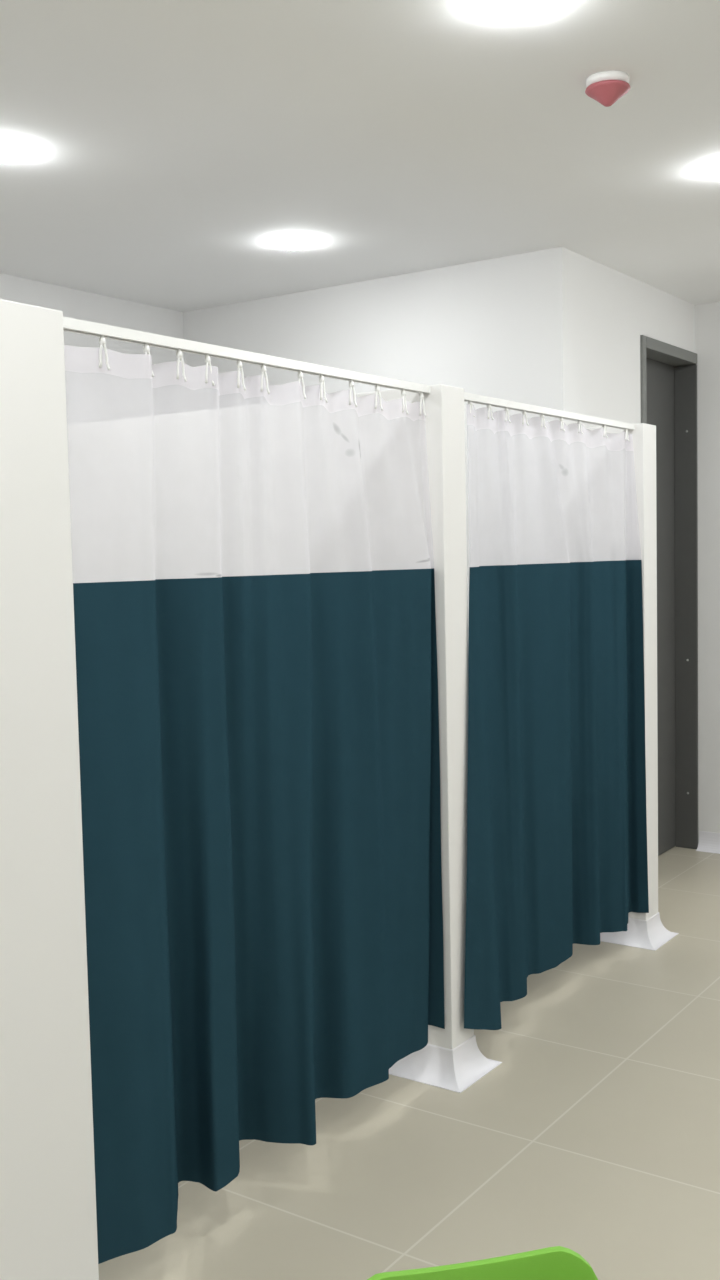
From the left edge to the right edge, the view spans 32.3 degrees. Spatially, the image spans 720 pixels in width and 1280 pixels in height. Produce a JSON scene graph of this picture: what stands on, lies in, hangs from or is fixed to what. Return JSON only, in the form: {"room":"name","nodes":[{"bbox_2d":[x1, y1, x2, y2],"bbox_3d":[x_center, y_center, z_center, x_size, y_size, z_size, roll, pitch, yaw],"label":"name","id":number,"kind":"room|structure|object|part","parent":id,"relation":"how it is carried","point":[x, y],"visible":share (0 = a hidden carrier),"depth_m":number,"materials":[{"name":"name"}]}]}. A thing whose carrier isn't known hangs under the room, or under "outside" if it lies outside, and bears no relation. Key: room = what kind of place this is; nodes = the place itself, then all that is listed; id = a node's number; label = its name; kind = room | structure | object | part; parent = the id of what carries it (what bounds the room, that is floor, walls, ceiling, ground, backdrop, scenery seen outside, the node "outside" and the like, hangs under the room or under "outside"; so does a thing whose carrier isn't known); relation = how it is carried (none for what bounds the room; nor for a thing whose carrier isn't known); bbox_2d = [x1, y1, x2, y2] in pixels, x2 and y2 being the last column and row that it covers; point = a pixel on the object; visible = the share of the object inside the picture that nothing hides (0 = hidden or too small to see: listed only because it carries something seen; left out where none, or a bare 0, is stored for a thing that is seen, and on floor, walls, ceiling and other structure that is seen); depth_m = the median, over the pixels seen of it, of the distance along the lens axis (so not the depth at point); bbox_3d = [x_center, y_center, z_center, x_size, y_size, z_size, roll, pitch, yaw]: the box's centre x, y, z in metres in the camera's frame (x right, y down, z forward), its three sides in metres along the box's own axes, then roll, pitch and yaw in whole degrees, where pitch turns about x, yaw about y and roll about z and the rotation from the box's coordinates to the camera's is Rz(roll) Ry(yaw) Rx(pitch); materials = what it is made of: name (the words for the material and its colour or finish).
{"room":"hospital room","nodes":[
{"label":"hospital room","id":0,"kind":"room"},
{"bbox_2d":[0,273,184,364],"bbox_3d":[-2.768,0.000,3.254,0.150,2.638,6.977,2,5,35],"label":"wall","id":1,"kind":"structure","parent":0,"point":[74,303],"depth_m":5.42,"materials":[{"name":"white paint"}]},
{"bbox_2d":[183,253,527,634],"bbox_3d":[-0.022,-0.215,5.494,1.802,2.638,0.150,2,5,35],"label":"wall","id":2,"kind":"structure","parent":0,"point":[464,326],"depth_m":5.17,"materials":[{"name":"white paint"}]},
{"bbox_2d":[0,0,719,311],"bbox_3d":[0.453,-1.343,1.701,7.153,0.120,8.588,2,5,35],"label":"ceiling","id":3,"kind":"structure","parent":0,"point":[172,144],"depth_m":3.48,"materials":[{"name":"paint"}]},
{"bbox_2d":[0,141,31,161],"bbox_3d":[-1.000,-1.365,3.482,0.112,0.022,0.112,2,5,35],"label":"recessed light","id":4,"kind":"object","parent":3,"relation":"in","point":[8,152],"visible":1,"depth_m":3.46,"materials":[{"name":"white"}]},
{"bbox_3d":[-1.000,-1.372,3.482,0.100,0.009,0.100,2,5,35],"label":"light frame","id":5,"kind":"part","parent":4,"relation":"part of","materials":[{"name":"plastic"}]},
{"bbox_2d":[274,236,314,249],"bbox_3d":[-0.241,-1.457,4.573,0.112,0.022,0.112,2,5,35],"label":"recessed light","id":6,"kind":"object","parent":3,"relation":"in","point":[293,243],"visible":1,"depth_m":4.54,"materials":[{"name":"plastic"}]},
{"bbox_3d":[-0.241,-1.464,4.573,0.100,0.009,0.100,2,5,35],"label":"light frame","id":7,"kind":"part","parent":6,"relation":"part of","materials":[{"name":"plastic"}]},
{"bbox_2d":[482,0,552,18],"bbox_3d":[0.330,-1.332,2.601,0.112,0.022,0.112,2,5,35],"label":"recessed light","id":8,"kind":"object","parent":3,"relation":"in","point":[509,9],"visible":1,"depth_m":2.60,"materials":[{"name":"white"}]},
{"bbox_2d":[585,71,630,106],"bbox_3d":[0.610,-1.348,3.058,0.110,0.066,0.110,2,5,35],"label":"smoke detector","id":9,"kind":"object","parent":3,"relation":"attached to","point":[605,87],"visible":1,"depth_m":3.02,"materials":[{"name":"plastic"}]},
{"bbox_2d":[707,164,719,178],"bbox_3d":[1.132,-1.432,3.793,0.112,0.022,0.112,2,5,35],"label":"recessed light","id":10,"kind":"object","parent":3,"relation":"in","point":[715,169],"visible":1,"depth_m":3.77,"materials":[{"name":"white"}]},
{"bbox_2d":[98,846,719,1279],"bbox_3d":[0.511,1.407,1.893,7.153,0.120,8.588,2,5,35],"label":"floor","id":11,"kind":"structure","parent":0,"point":[595,1134],"depth_m":3.06,"materials":[{"name":"beige tile"}]},
{"bbox_2d":[0,299,98,1279],"bbox_3d":[-0.819,0.395,2.013,0.241,1.939,0.985,2,5,35],"label":"partition panel","id":12,"kind":"object","parent":11,"relation":"on","point":[48,1217],"visible":1,"depth_m":2.24,"materials":[{"name":"laminate"}]},
{"bbox_2d":[356,384,501,1092],"bbox_3d":[-0.646,0.245,4.119,2.362,1.939,0.241,2,5,35],"label":"partition panel","id":13,"kind":"object","parent":11,"relation":"on","point":[452,1059],"visible":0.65,"depth_m":3.46,"materials":[{"name":"metal"}]},
{"bbox_2d":[63,317,429,393],"bbox_3d":[-0.202,-0.636,2.843,0.030,0.022,1.337,2,5,35],"label":"rail","id":14,"kind":"object","parent":13,"relation":"attached to","point":[72,325],"visible":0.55,"depth_m":2.71,"materials":[{"name":"white metal"}]},
{"bbox_2d":[99,335,109,369],"bbox_3d":[-0.497,-0.561,2.408,0.022,0.077,0.015,-2,4,-15],"label":"curtain hook","id":15,"kind":"object","parent":14,"relation":"hanging from","point":[102,342],"visible":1,"depth_m":2.40,"materials":[{"name":"plastic"}]},
{"bbox_2d":[64,345,444,1263],"bbox_3d":[-0.192,0.292,2.911,0.165,1.794,1.322,2,5,35],"label":"curtain","id":16,"kind":"object","parent":15,"relation":"hanging from","point":[253,569],"visible":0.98,"depth_m":2.82,"materials":[{"name":"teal fabric"}]},
{"bbox_3d":[-0.201,-0.353,2.863,0.075,0.405,1.322,2,5,35],"label":"panel","id":17,"kind":"part","parent":16,"relation":"part of","materials":[{"name":"white fabric"}]},
{"bbox_2d":[143,343,153,376],"bbox_3d":[-0.429,-0.570,2.507,0.022,0.077,0.015,-3,4,-25],"label":"curtain hook","id":18,"kind":"object","parent":14,"relation":"hanging from","point":[146,349],"visible":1,"depth_m":2.50,"materials":[{"name":"plastic"}]},
{"bbox_2d":[176,349,186,381],"bbox_3d":[-0.373,-0.576,2.586,0.022,0.077,0.015,-3,4,-19],"label":"curtain hook","id":19,"kind":"object","parent":14,"relation":"hanging from","point":[179,355],"visible":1,"depth_m":2.58,"materials":[{"name":"plastic"}]},
{"bbox_2d":[204,354,214,385],"bbox_3d":[-0.324,-0.583,2.658,0.022,0.077,0.015,-3,4,-27],"label":"curtain hook","id":20,"kind":"object","parent":14,"relation":"hanging from","point":[207,359],"visible":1,"depth_m":2.65,"materials":[{"name":"plastic"}]},
{"bbox_2d":[236,360,246,389],"bbox_3d":[-0.264,-0.590,2.744,0.022,0.077,0.015,-3,5,-28],"label":"curtain hook","id":21,"kind":"object","parent":14,"relation":"hanging from","point":[239,363],"visible":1,"depth_m":2.74,"materials":[{"name":"plastic"}]},
{"bbox_2d":[260,364,269,393],"bbox_3d":[-0.216,-0.596,2.812,0.022,0.077,0.015,-2,4,-9],"label":"curtain hook","id":22,"kind":"object","parent":14,"relation":"hanging from","point":[263,369],"visible":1,"depth_m":2.81,"materials":[{"name":"plastic"}]},
{"bbox_2d":[297,370,306,398],"bbox_3d":[-0.138,-0.605,2.924,0.022,0.077,0.015,-2,4,-7],"label":"curtain hook","id":23,"kind":"object","parent":14,"relation":"hanging from","point":[300,374],"visible":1,"depth_m":2.92,"materials":[{"name":"plastic"}]},
{"bbox_2d":[319,374,327,402],"bbox_3d":[-0.090,-0.611,2.994,0.022,0.077,0.015,-4,5,-35],"label":"curtain hook","id":24,"kind":"object","parent":14,"relation":"hanging from","point":[321,377],"visible":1,"depth_m":2.99,"materials":[{"name":"plastic"}]},
{"bbox_2d":[349,380,356,406],"bbox_3d":[-0.019,-0.619,3.095,0.022,0.077,0.015,-2,4,-15],"label":"curtain hook","id":25,"kind":"object","parent":14,"relation":"hanging from","point":[351,383],"visible":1,"depth_m":3.09,"materials":[{"name":"plastic"}]},
{"bbox_2d":[375,384,382,410],"bbox_3d":[0.047,-0.627,3.190,0.022,0.077,0.015,-2,4,-15],"label":"curtain hook","id":26,"kind":"object","parent":14,"relation":"hanging from","point":[377,388],"visible":1,"depth_m":3.19,"materials":[{"name":"plastic"}]},
{"bbox_2d":[401,389,408,414],"bbox_3d":[0.117,-0.636,3.292,0.022,0.077,0.015,-5,5,-41],"label":"curtain hook","id":27,"kind":"object","parent":14,"relation":"hanging from","point":[403,393],"visible":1,"depth_m":3.29,"materials":[{"name":"plastic"}]},
{"bbox_2d":[419,392,426,416],"bbox_3d":[0.168,-0.642,3.365,0.022,0.077,0.015,-3,4,-23],"label":"curtain hook","id":28,"kind":"object","parent":14,"relation":"hanging from","point":[421,396],"visible":1,"depth_m":3.36,"materials":[{"name":"plastic"}]},
{"bbox_2d":[464,392,633,429],"bbox_3d":[0.622,-0.736,4.027,0.030,0.022,1.304,2,5,35],"label":"rail","id":29,"kind":"object","parent":13,"relation":"attached to","point":[474,398],"visible":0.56,"depth_m":3.95,"materials":[{"name":"white metal"}]},
{"bbox_2d":[487,404,493,419],"bbox_3d":[0.385,-0.677,3.676,0.022,0.054,0.015,-3,4,-23],"label":"curtain hook","id":30,"kind":"object","parent":29,"relation":"hanging from","point":[488,405],"visible":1,"depth_m":3.67,"materials":[{"name":"plastic"}]},
{"bbox_2d":[504,407,510,422],"bbox_3d":[0.446,-0.684,3.764,0.022,0.054,0.015,-3,5,-29],"label":"curtain hook","id":31,"kind":"object","parent":29,"relation":"hanging from","point":[506,408],"visible":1,"depth_m":3.76,"materials":[{"name":"plastic"}]},
{"bbox_2d":[522,410,528,425],"bbox_3d":[0.513,-0.693,3.860,0.022,0.054,0.015,-2,4,-12],"label":"curtain hook","id":32,"kind":"object","parent":29,"relation":"hanging from","point":[524,411],"visible":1,"depth_m":3.85,"materials":[{"name":"plastic"}]},
{"bbox_2d":[540,414,545,428],"bbox_3d":[0.583,-0.701,3.962,0.022,0.054,0.015,-3,5,-28],"label":"curtain hook","id":33,"kind":"object","parent":29,"relation":"hanging from","point":[541,415],"visible":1,"depth_m":3.96,"materials":[{"name":"plastic"}]},
{"bbox_2d":[559,417,564,431],"bbox_3d":[0.662,-0.711,4.076,0.022,0.054,0.015,-4,5,-36],"label":"curtain hook","id":34,"kind":"object","parent":29,"relation":"hanging from","point":[560,418],"visible":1,"depth_m":4.07,"materials":[{"name":"plastic"}]},
{"bbox_2d":[577,420,582,433],"bbox_3d":[0.742,-0.721,4.189,0.022,0.054,0.015,-3,4,-25],"label":"curtain hook","id":35,"kind":"object","parent":29,"relation":"hanging from","point":[579,421],"visible":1,"depth_m":4.18,"materials":[{"name":"plastic"}]},
{"bbox_2d":[602,425,607,437],"bbox_3d":[0.859,-0.735,4.358,0.022,0.054,0.015,-4,5,-32],"label":"curtain hook","id":36,"kind":"object","parent":29,"relation":"hanging from","point":[603,426],"visible":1,"depth_m":4.35,"materials":[{"name":"plastic"}]},
{"bbox_2d":[624,429,629,441],"bbox_3d":[0.970,-0.748,4.518,0.022,0.054,0.015,-3,5,-30],"label":"curtain hook","id":37,"kind":"object","parent":29,"relation":"hanging from","point":[625,430],"visible":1,"depth_m":4.51,"materials":[{"name":"plastic"}]},
{"bbox_2d":[367,1246,597,1279],"bbox_3d":[0.180,1.065,1.273,0.423,0.663,0.440,-2,4,-13],"label":"plastic chair","id":38,"kind":"object","parent":11,"relation":"on","point":[557,1262],"visible":1,"depth_m":1.46,"materials":[{"name":"green plastic"}]},
{"bbox_2d":[586,423,678,950],"bbox_3d":[0.976,0.168,4.729,0.395,1.939,0.241,2,5,35],"label":"partition panel","id":39,"kind":"object","parent":11,"relation":"on","point":[644,930],"visible":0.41,"depth_m":4.64,"materials":[{"name":"metal"}]},
{"bbox_2d":[527,247,694,427],"bbox_3d":[1.153,-0.238,5.475,0.150,2.638,1.462,2,5,35],"label":"wall","id":40,"kind":"structure","parent":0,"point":[587,318],"depth_m":4.97,"materials":[{"name":"white paint"}]},
{"bbox_2d":[640,335,697,855],"bbox_3d":[1.384,-0.149,5.793,0.152,2.406,0.682,2,5,35],"label":"door","id":41,"kind":"structure","parent":40,"relation":"attached to","point":[668,391],"depth_m":6.02,"materials":[{"name":"grey metal"}]},
{"bbox_3d":[1.401,-0.149,5.781,0.112,2.406,0.682,2,5,35],"label":"frame","id":42,"kind":"part","parent":41,"relation":"part of","materials":[{"name":"grey metal"}]},
{"bbox_2d":[675,302,719,842],"bbox_3d":[3.626,-0.240,4.740,5.051,2.638,0.150,2,5,35],"label":"wall","id":43,"kind":"structure","parent":0,"point":[707,315],"depth_m":5.99,"materials":[{"name":"white paint"}]},
{"bbox_2d":[696,831,719,853],"bbox_3d":[3.663,1.040,4.699,4.887,0.090,0.050,2,5,35],"label":"baseboard","id":44,"kind":"structure","parent":43,"relation":"attached to","point":[709,842],"depth_m":6.07,"materials":[{"name":"plastic"}]},
{"label":"curtain hook","id":45,"kind":"object","parent":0,"visible":0},
{"bbox_2d":[464,404,648,1029],"bbox_3d":[0.633,0.188,4.039,0.132,1.811,1.385,1,5,33],"label":"curtain","id":46,"kind":"object","parent":45,"relation":"hanging from","point":[557,819],"visible":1,"depth_m":4.05,"materials":[{"name":"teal fabric"}]},
{"bbox_3d":[0.641,-0.454,4.035,0.086,0.407,1.290,2,5,35],"label":"panel","id":47,"kind":"part","parent":46,"relation":"part of","materials":[{"name":"white fabric"}]}
]}

